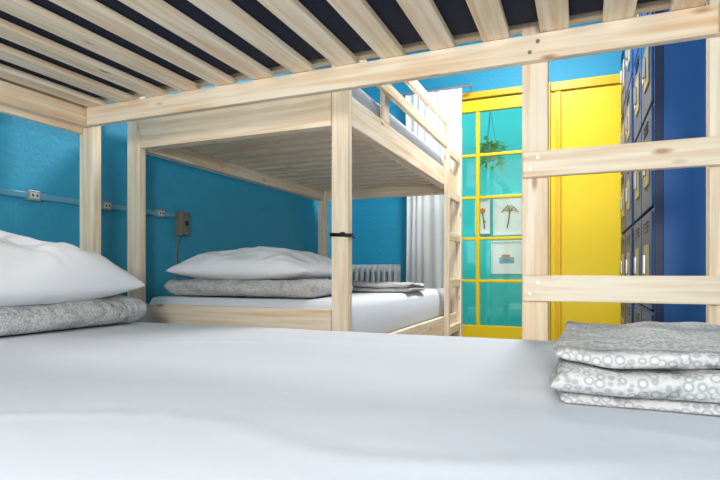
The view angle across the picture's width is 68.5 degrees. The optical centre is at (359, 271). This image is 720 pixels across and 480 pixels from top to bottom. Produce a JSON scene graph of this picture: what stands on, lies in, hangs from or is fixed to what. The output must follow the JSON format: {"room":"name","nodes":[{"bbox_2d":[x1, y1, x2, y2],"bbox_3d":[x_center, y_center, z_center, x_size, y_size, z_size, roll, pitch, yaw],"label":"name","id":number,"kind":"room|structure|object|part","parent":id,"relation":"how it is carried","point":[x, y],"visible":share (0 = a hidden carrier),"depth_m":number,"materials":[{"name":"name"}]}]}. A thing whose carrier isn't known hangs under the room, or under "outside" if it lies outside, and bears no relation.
{"room":"dormitory","nodes":[
{"label":"dormitory","id":0,"kind":"room"},
{"bbox_2d":[0,65,331,303],"bbox_3d":[-1.280,-0.665,2.130,0.100,2.650,5.550,0,0,23],"label":"wall","id":1,"kind":"structure","parent":0,"point":[226,213],"depth_m":2.60,"materials":[{"name":"teal paint"}]},
{"bbox_2d":[0,188,175,217],"bbox_3d":[-1.333,-0.292,1.833,0.029,0.040,1.960,0,0,23],"label":"conduit","id":2,"kind":"object","parent":1,"relation":"attached to","point":[28,195],"visible":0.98,"depth_m":2.14,"materials":[{"name":"blue plastic"}]},
{"bbox_2d":[174,211,188,294],"bbox_3d":[-0.930,-0.077,2.754,0.064,0.475,0.080,0,0,23],"label":"switch box","id":3,"kind":"object","parent":1,"relation":"attached to","point":[182,218],"visible":0.92,"depth_m":2.74,"materials":[{"name":"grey plastic"}]},
{"bbox_3d":[-0.950,-0.016,2.740,0.010,0.352,0.040,0,0,23],"label":"cord","id":4,"kind":"part","parent":3,"relation":"part of","materials":[{"name":"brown plastic"}]},
{"bbox_2d":[352,50,423,281],"bbox_3d":[0.174,-0.665,4.477,0.780,2.650,0.100,0,0,23],"label":"wall","id":5,"kind":"structure","parent":0,"point":[379,225],"depth_m":4.42,"materials":[{"name":"teal paint"}]},
{"bbox_2d":[424,34,550,93],"bbox_3d":[0.982,-1.695,4.141,0.970,0.590,0.100,0,0,23],"label":"wall","id":6,"kind":"structure","parent":0,"point":[506,77],"depth_m":4.10,"materials":[{"name":"teal paint"}]},
{"bbox_2d":[401,84,471,335],"bbox_3d":[0.606,-0.415,4.162,0.560,2.031,0.099,0,0,23],"label":"curtain","id":7,"kind":"object","parent":6,"relation":"hanging from","point":[425,214],"visible":0.35,"depth_m":4.15,"materials":[{"name":"white fabric"}]},
{"bbox_3d":[0.592,-1.422,4.129,0.560,0.018,0.018,0,0,23],"label":"rod","id":8,"kind":"part","parent":7,"relation":"part of","materials":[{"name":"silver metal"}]},
{"bbox_2d":[462,82,550,340],"bbox_3d":[0.998,-0.369,4.118,0.918,2.058,0.110,0,0,23],"label":"door frame","id":9,"kind":"structure","parent":6,"relation":"attached to","point":[517,90],"depth_m":3.99,"materials":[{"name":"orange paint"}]},
{"bbox_2d":[555,91,560,340],"bbox_3d":[1.452,-0.333,3.879,0.040,1.985,0.019,0,0,23],"label":"trim","id":10,"kind":"structure","parent":6,"relation":"attached to","point":[557,93],"depth_m":3.87,"materials":[{"name":"orange paint"}]},
{"bbox_2d":[551,74,619,91],"bbox_3d":[1.772,-1.360,3.746,0.788,0.060,0.019,0,0,23],"label":"trim","id":11,"kind":"structure","parent":6,"relation":"attached to","point":[612,79],"depth_m":3.80,"materials":[{"name":"orange paint"}]},
{"bbox_2d":[551,74,621,340],"bbox_3d":[1.960,-0.370,3.733,1.150,2.060,0.100,0,0,23],"label":"door","id":12,"kind":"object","parent":6,"relation":"attached to","point":[591,235],"visible":0.22,"depth_m":3.81,"materials":[{"name":"paint"}]},
{"bbox_2d":[551,20,621,81],"bbox_3d":[1.960,-1.695,3.733,1.150,0.590,0.100,0,0,23],"label":"wall","id":13,"kind":"structure","parent":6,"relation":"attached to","point":[603,64],"depth_m":3.81,"materials":[{"name":"teal paint"}]},
{"bbox_3d":[0.105,0.710,1.554,3.100,0.100,5.550,0,0,23],"label":"floor","id":14,"kind":"structure","parent":0,"visible":0},
{"bbox_2d":[127,58,461,336],"bbox_3d":[-0.162,-0.190,3.008,1.102,1.700,1.890,0,0,23],"label":"bunk bed","id":15,"kind":"object","parent":14,"relation":"on","point":[344,153],"visible":0.75,"depth_m":2.35,"materials":[{"name":"brown wood"}]},
{"bbox_3d":[-0.994,-0.190,2.353,0.070,1.700,0.040,0,0,23],"label":"post","id":16,"kind":"part","parent":15,"relation":"part of","materials":[{"name":"brown wood"}]},
{"bbox_2d":[149,288,451,332],"bbox_3d":[-0.165,0.201,3.009,0.977,0.191,1.800,0,0,23],"label":"mattress","id":17,"kind":"object","parent":15,"relation":"on","point":[372,312],"visible":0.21,"depth_m":2.36,"materials":[{"name":"white fabric"}]},
{"bbox_2d":[164,278,352,297],"bbox_3d":[-0.449,0.060,2.411,0.753,0.090,0.446,0,0,23],"label":"duvet","id":18,"kind":"object","parent":17,"relation":"on","point":[307,287],"visible":0.73,"depth_m":2.20,"materials":[{"name":"fabric"}]},
{"bbox_2d":[166,246,331,279],"bbox_3d":[-0.450,-0.042,2.419,0.695,0.155,0.457,0,0,21],"label":"pillow","id":19,"kind":"object","parent":18,"relation":"on","point":[259,262],"visible":0.88,"depth_m":2.25,"materials":[{"name":"white fabric"}]},
{"bbox_2d":[352,280,425,291],"bbox_3d":[0.131,0.078,2.961,0.409,0.058,0.320,0,0,23],"label":"folded blanket","id":20,"kind":"object","parent":17,"relation":"on","point":[358,286],"visible":0.9,"depth_m":2.83,"materials":[{"name":"fabric"}]},
{"bbox_3d":[-0.283,-0.190,4.061,0.070,1.700,0.040,0,0,23],"label":"post","id":21,"kind":"part","parent":15,"relation":"part of","materials":[{"name":"brown wood"}]},
{"bbox_2d":[218,89,451,172],"bbox_3d":[-0.161,-0.702,3.019,0.977,0.142,1.780,0,0,23],"label":"mattress","id":22,"kind":"object","parent":15,"relation":"on","point":[359,95],"visible":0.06,"depth_m":2.60,"materials":[{"name":"white fabric"}]},
{"bbox_3d":[-0.068,-0.170,1.967,0.067,1.660,0.040,0,0,23],"label":"post","id":23,"kind":"part","parent":15,"relation":"part of","materials":[{"name":"brown wood"}]},
{"bbox_2d":[329,232,355,238],"bbox_3d":[-0.055,-0.133,1.955,0.111,0.027,0.064,0,0,23],"label":"cable tie","id":24,"kind":"object","parent":15,"relation":"attached to","point":[341,234],"visible":1,"depth_m":1.94,"materials":[{"name":"black plastic"}]},
{"bbox_3d":[0.109,-0.828,2.337,0.023,0.344,0.060,0,0,23],"label":"guard post","id":25,"kind":"part","parent":15,"relation":"part of","materials":[{"name":"brown wood"}]},
{"bbox_3d":[0.251,-0.795,2.615,0.021,0.050,1.460,0,0,23],"label":"guard rail","id":26,"kind":"part","parent":15,"relation":"part of","materials":[{"name":"brown wood"}]},
{"bbox_3d":[0.306,-0.599,2.813,0.025,0.110,1.808,0,0,23],"label":"rail","id":27,"kind":"part","parent":15,"relation":"part of","materials":[{"name":"brown wood"}]},
{"bbox_3d":[0.306,0.335,2.813,0.025,0.110,1.808,0,0,23],"label":"rail","id":28,"kind":"part","parent":15,"relation":"part of","materials":[{"name":"brown wood"}]},
{"bbox_3d":[0.251,-0.945,2.615,0.021,0.060,1.460,0,0,23],"label":"guard rail","id":29,"kind":"part","parent":15,"relation":"part of","materials":[{"name":"brown wood"}]},
{"bbox_3d":[0.643,-0.170,3.675,0.067,1.660,0.040,0,0,23],"label":"post","id":30,"kind":"part","parent":15,"relation":"part of","materials":[{"name":"brown wood"}]},
{"bbox_2d":[0,0,719,340],"bbox_3d":[-0.380,-0.200,0.927,2.115,1.720,1.564,0,0,23],"label":"bunk bed","id":31,"kind":"object","parent":14,"relation":"on","point":[23,95],"visible":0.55,"depth_m":1.38,"materials":[{"name":"brown wood"}]},
{"bbox_3d":[-1.312,-0.578,1.331,0.035,0.068,1.450,0,0,23],"label":"rail","id":32,"kind":"part","parent":31,"relation":"part of","materials":[{"name":"brown wood"}]},
{"bbox_3d":[-1.032,-0.200,2.024,0.070,1.720,0.040,0,0,23],"label":"post","id":33,"kind":"part","parent":31,"relation":"part of","materials":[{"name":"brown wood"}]},
{"bbox_2d":[0,0,656,97],"bbox_3d":[-0.380,-0.713,0.927,1.955,0.155,1.420,0,0,23],"label":"mattress","id":34,"kind":"object","parent":31,"relation":"on","point":[456,14],"visible":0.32,"depth_m":1.37,"materials":[{"name":"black fabric"}]},
{"bbox_2d":[0,322,719,479],"bbox_3d":[-0.384,0.265,0.918,1.955,0.198,1.460,0,0,23],"label":"mattress","id":35,"kind":"object","parent":31,"relation":"on","point":[127,400],"visible":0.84,"depth_m":0.64,"materials":[{"name":"white fabric"}]},
{"bbox_2d":[0,294,146,335],"bbox_3d":[-1.109,0.121,1.293,0.345,0.093,1.249,0,0,23],"label":"duvet","id":36,"kind":"object","parent":35,"relation":"on","point":[114,309],"visible":0.85,"depth_m":1.53,"materials":[{"name":"fabric"}]},
{"bbox_2d":[0,230,144,306],"bbox_3d":[-1.019,-0.016,1.507,0.416,0.213,0.675,0,0,19],"label":"pillow","id":37,"kind":"object","parent":36,"relation":"on","point":[32,271],"visible":1,"depth_m":1.48,"materials":[{"name":"white fabric"}]},
{"bbox_2d":[549,321,719,415],"bbox_3d":[0.545,0.130,0.815,0.459,0.081,0.538,0,0,23],"label":"folded blanket","id":38,"kind":"object","parent":35,"relation":"on","point":[649,365],"visible":1,"depth_m":0.65,"materials":[{"name":"fabric"}]},
{"bbox_3d":[-0.068,-0.578,1.586,2.045,0.068,0.026,0,0,23],"label":"rail","id":39,"kind":"part","parent":31,"relation":"part of","materials":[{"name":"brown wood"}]},
{"bbox_3d":[0.855,-0.200,1.239,0.070,1.720,0.040,0,0,23],"label":"post","id":40,"kind":"part","parent":31,"relation":"part of","materials":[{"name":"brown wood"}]},
{"bbox_2d":[352,264,400,281],"bbox_3d":[0.118,0.300,4.311,0.425,0.720,0.110,0,0,23],"label":"radiator","id":41,"kind":"object","parent":14,"relation":"on","point":[368,273],"visible":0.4,"depth_m":4.26,"materials":[{"name":"white metal"}]},
{"bbox_2d":[462,324,521,339],"bbox_3d":[0.936,0.532,4.130,0.655,0.235,0.045,0,0,23],"label":"rail","id":42,"kind":"object","parent":14,"relation":"on","point":[480,331],"visible":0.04,"depth_m":4.07,"materials":[{"name":"yellow paint"}]},
{"bbox_3d":[0.936,-0.417,4.129,0.655,1.665,0.004,0,0,23],"label":"glass","id":43,"kind":"object","parent":42,"relation":"attached to","visible":0},
{"bbox_2d":[476,112,479,324],"bbox_3d":[0.923,-0.417,4.135,0.030,1.665,0.037,0,0,23],"label":"muntin","id":44,"kind":"object","parent":43,"relation":"attached to","point":[477,113],"visible":1,"depth_m":4.12,"materials":[{"name":"yellow paint"}]},
{"bbox_2d":[462,150,521,158],"bbox_3d":[0.936,-0.910,4.130,0.655,0.024,0.033,0,0,23],"label":"muntin","id":45,"kind":"object","parent":43,"relation":"attached to","point":[516,151],"visible":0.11,"depth_m":4.08,"materials":[{"name":"yellow paint"}]},
{"bbox_2d":[462,194,521,199],"bbox_3d":[0.936,-0.580,4.130,0.655,0.024,0.033,0,0,23],"label":"muntin","id":46,"kind":"object","parent":43,"relation":"attached to","point":[507,195],"visible":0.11,"depth_m":4.08,"materials":[{"name":"yellow paint"}]},
{"bbox_2d":[462,236,521,240],"bbox_3d":[0.936,-0.260,4.130,0.655,0.024,0.033,0,0,23],"label":"muntin","id":47,"kind":"object","parent":43,"relation":"attached to","point":[503,237],"visible":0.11,"depth_m":4.07,"materials":[{"name":"yellow paint"}]},
{"bbox_2d":[462,279,521,282],"bbox_3d":[0.936,0.070,4.130,0.655,0.024,0.033,0,0,23],"label":"muntin","id":48,"kind":"object","parent":43,"relation":"attached to","point":[463,280],"visible":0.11,"depth_m":4.08,"materials":[{"name":"yellow paint"}]},
{"bbox_2d":[620,49,634,324],"bbox_3d":[1.858,-0.420,3.188,0.499,2.160,0.886,0,0,23],"label":"locker","id":49,"kind":"object","parent":14,"relation":"on","point":[627,57],"visible":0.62,"depth_m":3.07,"materials":[{"name":"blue metal"}]},
{"bbox_3d":[1.709,-1.266,3.439,0.006,0.169,0.171,0,0,23],"label":"latch plate","id":50,"kind":"part","parent":49,"relation":"part of","materials":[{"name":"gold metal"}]},
{"bbox_3d":[1.709,-0.854,3.439,0.006,0.169,0.171,0,0,23],"label":"latch plate","id":51,"kind":"part","parent":49,"relation":"part of","materials":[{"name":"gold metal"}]},
{"bbox_3d":[1.709,-0.442,3.439,0.006,0.169,0.171,0,0,23],"label":"latch plate","id":52,"kind":"part","parent":49,"relation":"part of","materials":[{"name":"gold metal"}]},
{"bbox_3d":[1.709,-0.029,3.439,0.006,0.169,0.171,0,0,23],"label":"latch plate","id":53,"kind":"part","parent":49,"relation":"part of","materials":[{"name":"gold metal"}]},
{"bbox_3d":[1.737,-0.870,3.473,0.020,0.392,0.404,0,0,23],"label":"door panel","id":54,"kind":"part","parent":49,"relation":"part of","materials":[{"name":"grey metal"}]},
{"bbox_3d":[1.737,-0.046,3.473,0.020,0.392,0.404,0,0,23],"label":"door panel","id":55,"kind":"part","parent":49,"relation":"part of","materials":[{"name":"grey metal"}]},
{"bbox_3d":[1.737,0.366,3.473,0.020,0.392,0.404,0,0,23],"label":"door panel","id":56,"kind":"part","parent":49,"relation":"part of","materials":[{"name":"grey metal"}]},
{"bbox_3d":[1.737,-1.282,3.473,0.020,0.392,0.404,0,0,23],"label":"door panel","id":57,"kind":"part","parent":49,"relation":"part of","materials":[{"name":"grey metal"}]},
{"bbox_3d":[1.737,-0.458,3.473,0.020,0.392,0.404,0,0,23],"label":"door panel","id":58,"kind":"part","parent":49,"relation":"part of","materials":[{"name":"grey metal"}]},
{"bbox_3d":[1.544,-1.266,3.043,0.006,0.169,0.171,0,0,23],"label":"latch plate","id":59,"kind":"part","parent":49,"relation":"part of","materials":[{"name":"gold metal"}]},
{"bbox_3d":[1.544,-0.854,3.043,0.006,0.169,0.171,0,0,23],"label":"latch plate","id":60,"kind":"part","parent":49,"relation":"part of","materials":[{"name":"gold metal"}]},
{"bbox_3d":[1.544,-0.442,3.043,0.006,0.169,0.171,0,0,23],"label":"latch plate","id":61,"kind":"part","parent":49,"relation":"part of","materials":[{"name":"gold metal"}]},
{"bbox_3d":[1.544,-0.029,3.043,0.006,0.169,0.171,0,0,23],"label":"latch plate","id":62,"kind":"part","parent":49,"relation":"part of","materials":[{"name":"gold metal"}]},
{"bbox_3d":[1.573,-1.282,3.078,0.020,0.392,0.404,0,0,23],"label":"door panel","id":63,"kind":"part","parent":49,"relation":"part of","materials":[{"name":"blue metal"}]},
{"bbox_3d":[1.573,-0.870,3.078,0.020,0.392,0.404,0,0,23],"label":"door panel","id":64,"kind":"part","parent":49,"relation":"part of","materials":[{"name":"grey metal"}]},
{"bbox_3d":[1.573,-0.458,3.078,0.020,0.392,0.404,0,0,23],"label":"door panel","id":65,"kind":"part","parent":49,"relation":"part of","materials":[{"name":"grey metal"}]},
{"bbox_3d":[1.573,-0.046,3.078,0.020,0.392,0.404,0,0,23],"label":"door panel","id":66,"kind":"part","parent":49,"relation":"part of","materials":[{"name":"grey metal"}]},
{"bbox_3d":[1.573,0.366,3.078,0.020,0.392,0.404,0,0,23],"label":"door panel","id":67,"kind":"part","parent":49,"relation":"part of","materials":[{"name":"grey metal"}]},
{"bbox_2d":[634,3,705,322],"bbox_3d":[1.501,-0.420,2.329,0.499,2.160,0.786,0,0,23],"label":"locker","id":68,"kind":"object","parent":14,"relation":"on","point":[670,79],"visible":0.54,"depth_m":2.04,"materials":[{"name":"blue metal"}]},
{"bbox_3d":[1.344,-0.854,2.562,0.006,0.169,0.151,0,0,23],"label":"latch plate","id":69,"kind":"part","parent":68,"relation":"part of","materials":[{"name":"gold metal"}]},
{"bbox_3d":[1.344,-0.442,2.562,0.006,0.169,0.151,0,0,23],"label":"latch plate","id":70,"kind":"part","parent":68,"relation":"part of","materials":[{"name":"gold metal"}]},
{"bbox_3d":[1.344,-0.029,2.562,0.006,0.169,0.151,0,0,23],"label":"latch plate","id":71,"kind":"part","parent":68,"relation":"part of","materials":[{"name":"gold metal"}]},
{"bbox_3d":[1.370,-1.282,2.591,0.020,0.392,0.354,0,0,23],"label":"door panel","id":72,"kind":"part","parent":68,"relation":"part of","materials":[{"name":"blue metal"}]},
{"bbox_3d":[1.370,-0.046,2.591,0.020,0.392,0.354,0,0,23],"label":"door panel","id":73,"kind":"part","parent":68,"relation":"part of","materials":[{"name":"grey metal"}]},
{"bbox_3d":[1.370,0.366,2.591,0.020,0.392,0.354,0,0,23],"label":"door panel","id":74,"kind":"part","parent":68,"relation":"part of","materials":[{"name":"grey metal"}]},
{"bbox_3d":[1.370,-0.870,2.591,0.020,0.392,0.354,0,0,23],"label":"door panel","id":75,"kind":"part","parent":68,"relation":"part of","materials":[{"name":"metal"}]},
{"bbox_3d":[1.370,-0.458,2.591,0.020,0.392,0.354,0,0,23],"label":"door panel","id":76,"kind":"part","parent":68,"relation":"part of","materials":[{"name":"grey metal"}]},
{"bbox_3d":[1.198,-0.854,2.213,0.006,0.169,0.151,0,0,23],"label":"latch plate","id":77,"kind":"part","parent":68,"relation":"part of","materials":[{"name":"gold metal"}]},
{"bbox_3d":[1.198,-0.442,2.213,0.006,0.169,0.151,0,0,23],"label":"latch plate","id":78,"kind":"part","parent":68,"relation":"part of","materials":[{"name":"beige metal"}]},
{"bbox_3d":[1.198,-0.029,2.213,0.006,0.169,0.151,0,0,23],"label":"latch plate","id":79,"kind":"part","parent":68,"relation":"part of","materials":[{"name":"beige metal"}]},
{"bbox_3d":[1.225,-0.870,2.243,0.020,0.392,0.354,0,0,23],"label":"door panel","id":80,"kind":"part","parent":68,"relation":"part of","materials":[{"name":"grey metal"}]},
{"bbox_3d":[1.225,-0.458,2.243,0.020,0.392,0.354,0,0,23],"label":"door panel","id":81,"kind":"part","parent":68,"relation":"part of","materials":[{"name":"grey metal"}]},
{"bbox_3d":[1.225,-0.046,2.243,0.020,0.392,0.354,0,0,23],"label":"door panel","id":82,"kind":"part","parent":68,"relation":"part of","materials":[{"name":"grey metal"}]},
{"bbox_3d":[1.225,0.366,2.243,0.020,0.392,0.354,0,0,23],"label":"door panel","id":83,"kind":"part","parent":68,"relation":"part of","materials":[{"name":"metal"}]},
{"bbox_3d":[1.230,0.168,2.241,0.014,0.017,0.366,0,0,23],"label":"rail","id":84,"kind":"part","parent":68,"relation":"part of","materials":[{"name":"blue metal"}]},
{"label":"outside","id":85,"kind":"structure","parent":0,"visible":0},
{"bbox_3d":[1.106,-1.990,4.739,4.800,0.100,0.080,0,0,23],"label":"pergola beam","id":86,"kind":"structure","parent":85,"visible":0},
{"bbox_2d":[472,111,507,178],"bbox_3d":[1.162,-1.388,4.721,0.338,1.103,0.350,0,0,23],"label":"hanging plant","id":87,"kind":"object","parent":86,"relation":"hanging from","point":[493,146],"visible":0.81,"depth_m":4.67,"materials":[{"name":"green plant"}]},
{"bbox_3d":[1.161,-1.040,4.716,0.130,0.090,0.130,0,0,23],"label":"pot","id":88,"kind":"part","parent":87,"relation":"part of","materials":[{"name":"grey"}]},
{"bbox_3d":[0.603,-0.345,4.268,0.067,1.990,0.045,0,0,23],"label":"stile","id":89,"kind":"object","parent":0,"visible":0},
{"bbox_2d":[462,94,521,114],"bbox_3d":[0.936,-1.295,4.130,0.655,0.090,0.045,0,0,23],"label":"rail","id":90,"kind":"object","parent":89,"relation":"attached to","point":[515,101],"visible":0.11,"depth_m":4.07,"materials":[{"name":"yellow paint"}]},
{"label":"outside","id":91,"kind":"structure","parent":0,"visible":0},
{"bbox_3d":[1.135,0.730,4.808,4.800,0.100,1.250,0,0,23],"label":"ground","id":92,"kind":"structure","parent":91,"visible":0},
{"bbox_2d":[461,108,521,326],"bbox_3d":[1.356,-0.680,5.339,4.800,2.720,0.100,0,0,23],"label":"wall","id":93,"kind":"structure","parent":92,"relation":"on","point":[500,303],"depth_m":5.31,"materials":[{"name":"teal paint"}]},
{"bbox_2d":[475,199,489,233],"bbox_3d":[1.233,-0.560,5.316,0.150,0.360,0.034,0,0,23],"label":"framed picture","id":94,"kind":"object","parent":93,"relation":"attached to","point":[484,203],"visible":0.62,"depth_m":5.30,"materials":[{"name":"white paper"}]},
{"bbox_3d":[1.170,-0.560,5.343,0.014,0.360,0.034,0,0,23],"label":"frame","id":95,"kind":"part","parent":94,"relation":"part of","materials":[{"name":"white wood"}]},
{"bbox_3d":[1.296,-0.560,5.290,0.014,0.360,0.034,0,0,23],"label":"frame","id":96,"kind":"part","parent":94,"relation":"part of","materials":[{"name":"white wood"}]},
{"bbox_2d":[491,240,521,273],"bbox_3d":[1.450,-0.145,5.226,0.300,0.330,0.034,0,0,23],"label":"framed picture","id":97,"kind":"object","parent":93,"relation":"attached to","point":[506,256],"visible":0.9,"depth_m":5.22,"materials":[{"name":"white paper"}]},
{"bbox_3d":[1.318,-0.145,5.281,0.014,0.330,0.034,0,0,23],"label":"frame","id":98,"kind":"part","parent":97,"relation":"part of","materials":[{"name":"white ceramic"}]},
{"bbox_3d":[1.450,-0.303,5.226,0.272,0.014,0.034,0,0,23],"label":"frame","id":99,"kind":"part","parent":97,"relation":"part of","materials":[{"name":"white ceramic"}]},
{"bbox_3d":[1.582,-0.145,5.171,0.014,0.330,0.034,0,0,23],"label":"frame","id":100,"kind":"part","parent":97,"relation":"part of","materials":[{"name":"white ceramic"}]},
{"bbox_2d":[493,197,521,235],"bbox_3d":[1.468,-0.560,5.218,0.300,0.400,0.034,0,0,23],"label":"framed picture","id":101,"kind":"object","parent":93,"relation":"attached to","point":[507,212],"visible":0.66,"depth_m":5.22,"materials":[{"name":"white paper"}]},
{"bbox_3d":[1.336,-0.560,5.274,0.014,0.400,0.034,0,0,23],"label":"frame","id":102,"kind":"part","parent":101,"relation":"part of","materials":[{"name":"white wood"}]},
{"bbox_3d":[1.468,-0.367,5.218,0.272,0.014,0.034,0,0,23],"label":"frame","id":103,"kind":"part","parent":101,"relation":"part of","materials":[{"name":"white ceramic"}]}
]}

